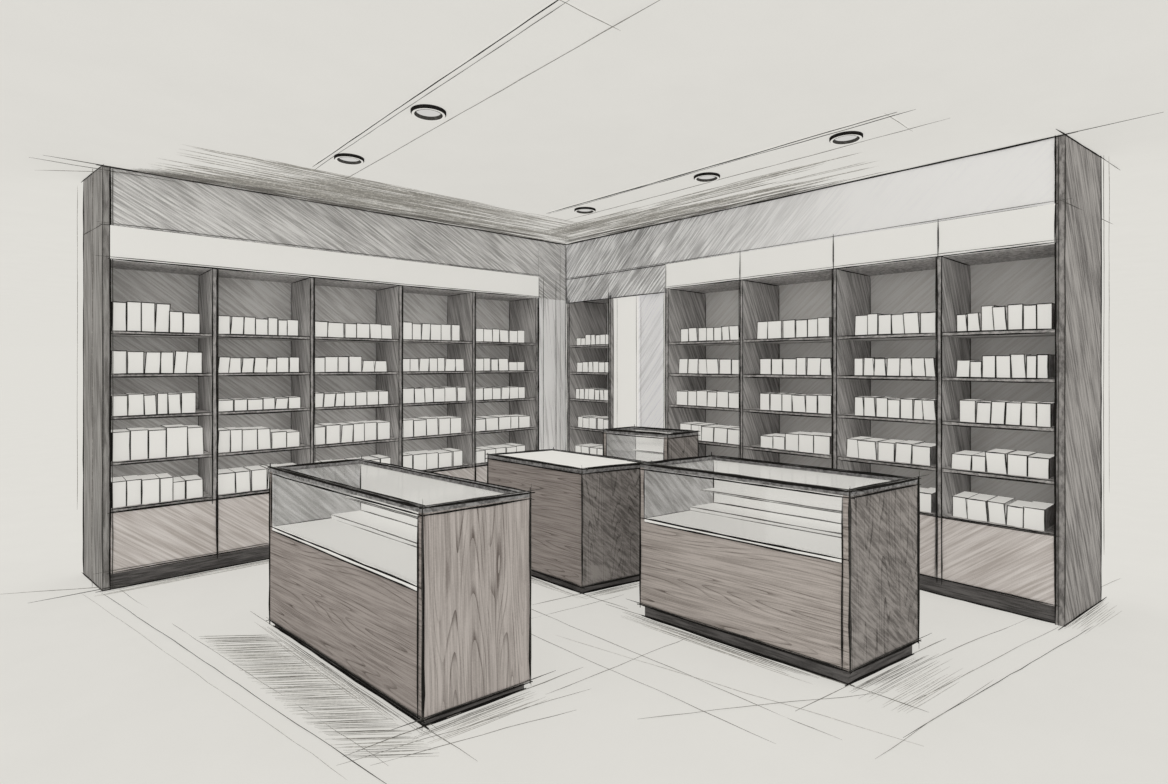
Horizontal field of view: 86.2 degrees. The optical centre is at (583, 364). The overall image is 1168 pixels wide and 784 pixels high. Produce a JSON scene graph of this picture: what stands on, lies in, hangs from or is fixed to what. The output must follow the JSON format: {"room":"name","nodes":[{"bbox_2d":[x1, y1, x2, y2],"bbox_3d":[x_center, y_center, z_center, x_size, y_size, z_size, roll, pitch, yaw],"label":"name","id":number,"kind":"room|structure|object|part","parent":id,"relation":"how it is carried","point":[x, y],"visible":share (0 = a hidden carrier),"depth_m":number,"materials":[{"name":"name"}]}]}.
{"room":"pharmacy","nodes":[
{"label":"pharmacy","id":0,"kind":"room"},
{"bbox_2d":[538,241,565,449],"bbox_3d":[-0.439,0.089,6.786,0.377,2.807,0.302,0,0,-42],"label":"pillar","id":1,"kind":"structure","parent":0,"point":[551,256],"depth_m":6.67,"materials":[{"name":"grey paint"}]},
{"bbox_2d":[538,277,566,449],"bbox_3d":[-0.335,0.089,6.670,0.388,2.787,0.018,0,0,-41],"label":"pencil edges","id":2,"kind":"object","parent":1,"relation":"attached to","point":[543,277],"visible":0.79,"depth_m":6.59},
{"bbox_2d":[566,304,566,450],"bbox_3d":[-1.781,0.089,6.116,4.637,2.807,0.095,0,0,-42],"label":"wall","id":3,"kind":"structure","parent":0,"point":[566,304],"depth_m":7.47,"materials":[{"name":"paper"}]},
{"bbox_2d":[0,0,1167,346],"bbox_3d":[0.000,-1.347,0.000,120.000,0.055,120.000,0,0,-42],"label":"ceiling","id":4,"kind":"structure","parent":0,"point":[678,86],"depth_m":3.06,"materials":[{"name":"paint"}]},
{"bbox_2d":[334,153,363,164],"bbox_3d":[-1.485,-1.300,3.948,0.180,0.020,0.180,0,0,-42],"label":"recessed light","id":5,"kind":"object","parent":4,"relation":"in","point":[344,158],"visible":1,"depth_m":3.95,"materials":[{"name":"metal"}]},
{"bbox_2d":[410,104,445,120],"bbox_3d":[-0.803,-1.300,3.223,0.180,0.020,0.180,0,0,-42],"label":"recessed light","id":6,"kind":"object","parent":4,"relation":"in","point":[426,112],"visible":1,"depth_m":3.22,"materials":[{"name":"metal"}]},
{"bbox_2d":[313,0,659,183],"bbox_3d":[-0.829,-1.311,3.249,0.365,0.014,3.140,0,0,-42],"label":"ceiling light panel","id":7,"kind":"object","parent":4,"relation":"in","point":[560,26],"depth_m":2.81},
{"bbox_2d":[128,145,885,243],"bbox_3d":[-0.475,-1.315,4.205,3.903,0.014,3.479,0,0,-42],"label":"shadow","id":8,"kind":"object","parent":4,"relation":"attached to","point":[264,187],"visible":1,"depth_m":4.91,"materials":[{"name":"grey"}]},
{"bbox_2d":[574,207,595,213],"bbox_3d":[0.009,-1.300,5.256,0.180,0.020,0.180,0,0,-42],"label":"recessed light","id":9,"kind":"object","parent":4,"relation":"in","point":[581,210],"visible":1,"depth_m":5.25,"materials":[{"name":"metal"}]},
{"bbox_2d":[694,172,719,181],"bbox_3d":[0.852,-1.300,4.330,0.180,0.020,0.180,0,0,-42],"label":"recessed light","id":10,"kind":"object","parent":4,"relation":"in","point":[706,176],"visible":1,"depth_m":4.33,"materials":[{"name":"metal"}]},
{"bbox_2d":[546,109,948,219],"bbox_3d":[0.780,-1.309,4.389,0.377,0.017,3.163,0,0,-42],"label":"ceiling light panel","id":11,"kind":"object","parent":4,"relation":"in","point":[885,124],"depth_m":4.04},
{"bbox_2d":[829,131,862,144],"bbox_3d":[1.504,-1.300,3.581,0.180,0.020,0.180,0,0,-42],"label":"recessed light","id":12,"kind":"object","parent":4,"relation":"in","point":[847,137],"visible":1,"depth_m":3.58,"materials":[{"name":"metal"}]},
{"bbox_2d":[0,385,1167,783],"bbox_3d":[0.000,1.518,0.000,120.000,0.050,120.000,0,0,-42],"label":"floor","id":13,"kind":"structure","parent":0,"point":[86,698],"depth_m":2.87,"materials":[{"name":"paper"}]},
{"bbox_2d":[8,155,565,602],"bbox_3d":[-1.944,0.053,5.583,4.828,2.926,0.621,0,0,-42],"label":"shelving unit","id":14,"kind":"object","parent":13,"relation":"on","point":[211,251],"visible":0.79,"depth_m":4.92,"materials":[{"name":"wood"}]},
{"bbox_2d":[111,301,529,507],"bbox_3d":[-1.946,0.262,5.438,3.504,1.391,0.267,0,0,-42],"label":"product boxes","id":15,"kind":"object","parent":14,"relation":"on","point":[169,440],"visible":0.91,"depth_m":4.81},
{"bbox_2d":[262,456,555,730],"bbox_3d":[-1.002,1.029,3.284,0.844,0.971,1.754,0,0,-42],"label":"display counter","id":16,"kind":"object","parent":13,"relation":"on","point":[414,585],"depth_m":2.83,"materials":[{"name":"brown wood"}]},
{"bbox_2d":[485,447,651,593],"bbox_3d":[-0.133,1.073,4.536,1.190,0.849,0.601,0,0,44],"label":"counter","id":17,"kind":"object","parent":13,"relation":"on","point":[585,508],"depth_m":4.21,"materials":[{"name":"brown wood"}]},
{"bbox_2d":[81,560,1120,783],"bbox_3d":[0.232,1.490,3.623,7.072,0.014,2.808,0,0,-1],"label":"shadow","id":18,"kind":"object","parent":13,"relation":"on","point":[267,664],"visible":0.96,"depth_m":2.91,"materials":[{"name":"grey"}]},
{"bbox_2d":[601,424,700,461],"bbox_3d":[0.503,0.971,4.756,0.676,1.050,0.379,0,0,40],"label":"display counter","id":19,"kind":"object","parent":13,"relation":"on","point":[647,444],"depth_m":4.82,"materials":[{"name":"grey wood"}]},
{"bbox_2d":[628,452,930,685],"bbox_3d":[1.040,1.018,3.523,0.851,0.956,1.419,0,0,-42],"label":"display counter","id":20,"kind":"object","parent":13,"relation":"on","point":[813,569],"depth_m":3.21,"materials":[{"name":"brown wood"}]},
{"bbox_2d":[566,112,1162,629],"bbox_3d":[1.689,0.085,5.422,1.241,2.899,5.011,0,0,-42],"label":"shelving unit","id":21,"kind":"object","parent":13,"relation":"on","point":[1021,223],"visible":0.71,"depth_m":4.33,"materials":[{"name":"wood"}]},
{"bbox_3d":[0.556,0.397,6.059,0.055,2.193,0.715,0,0,-42],"label":"mirror pane","id":22,"kind":"part","parent":21,"relation":"part of","materials":[{"name":"white mirror"}]},
{"bbox_2d":[575,303,1054,530],"bbox_3d":[1.410,0.303,5.286,0.266,1.349,4.221,0,0,-42],"label":"product boxes","id":23,"kind":"object","parent":21,"relation":"on","point":[1036,515],"visible":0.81,"depth_m":4.26}
]}

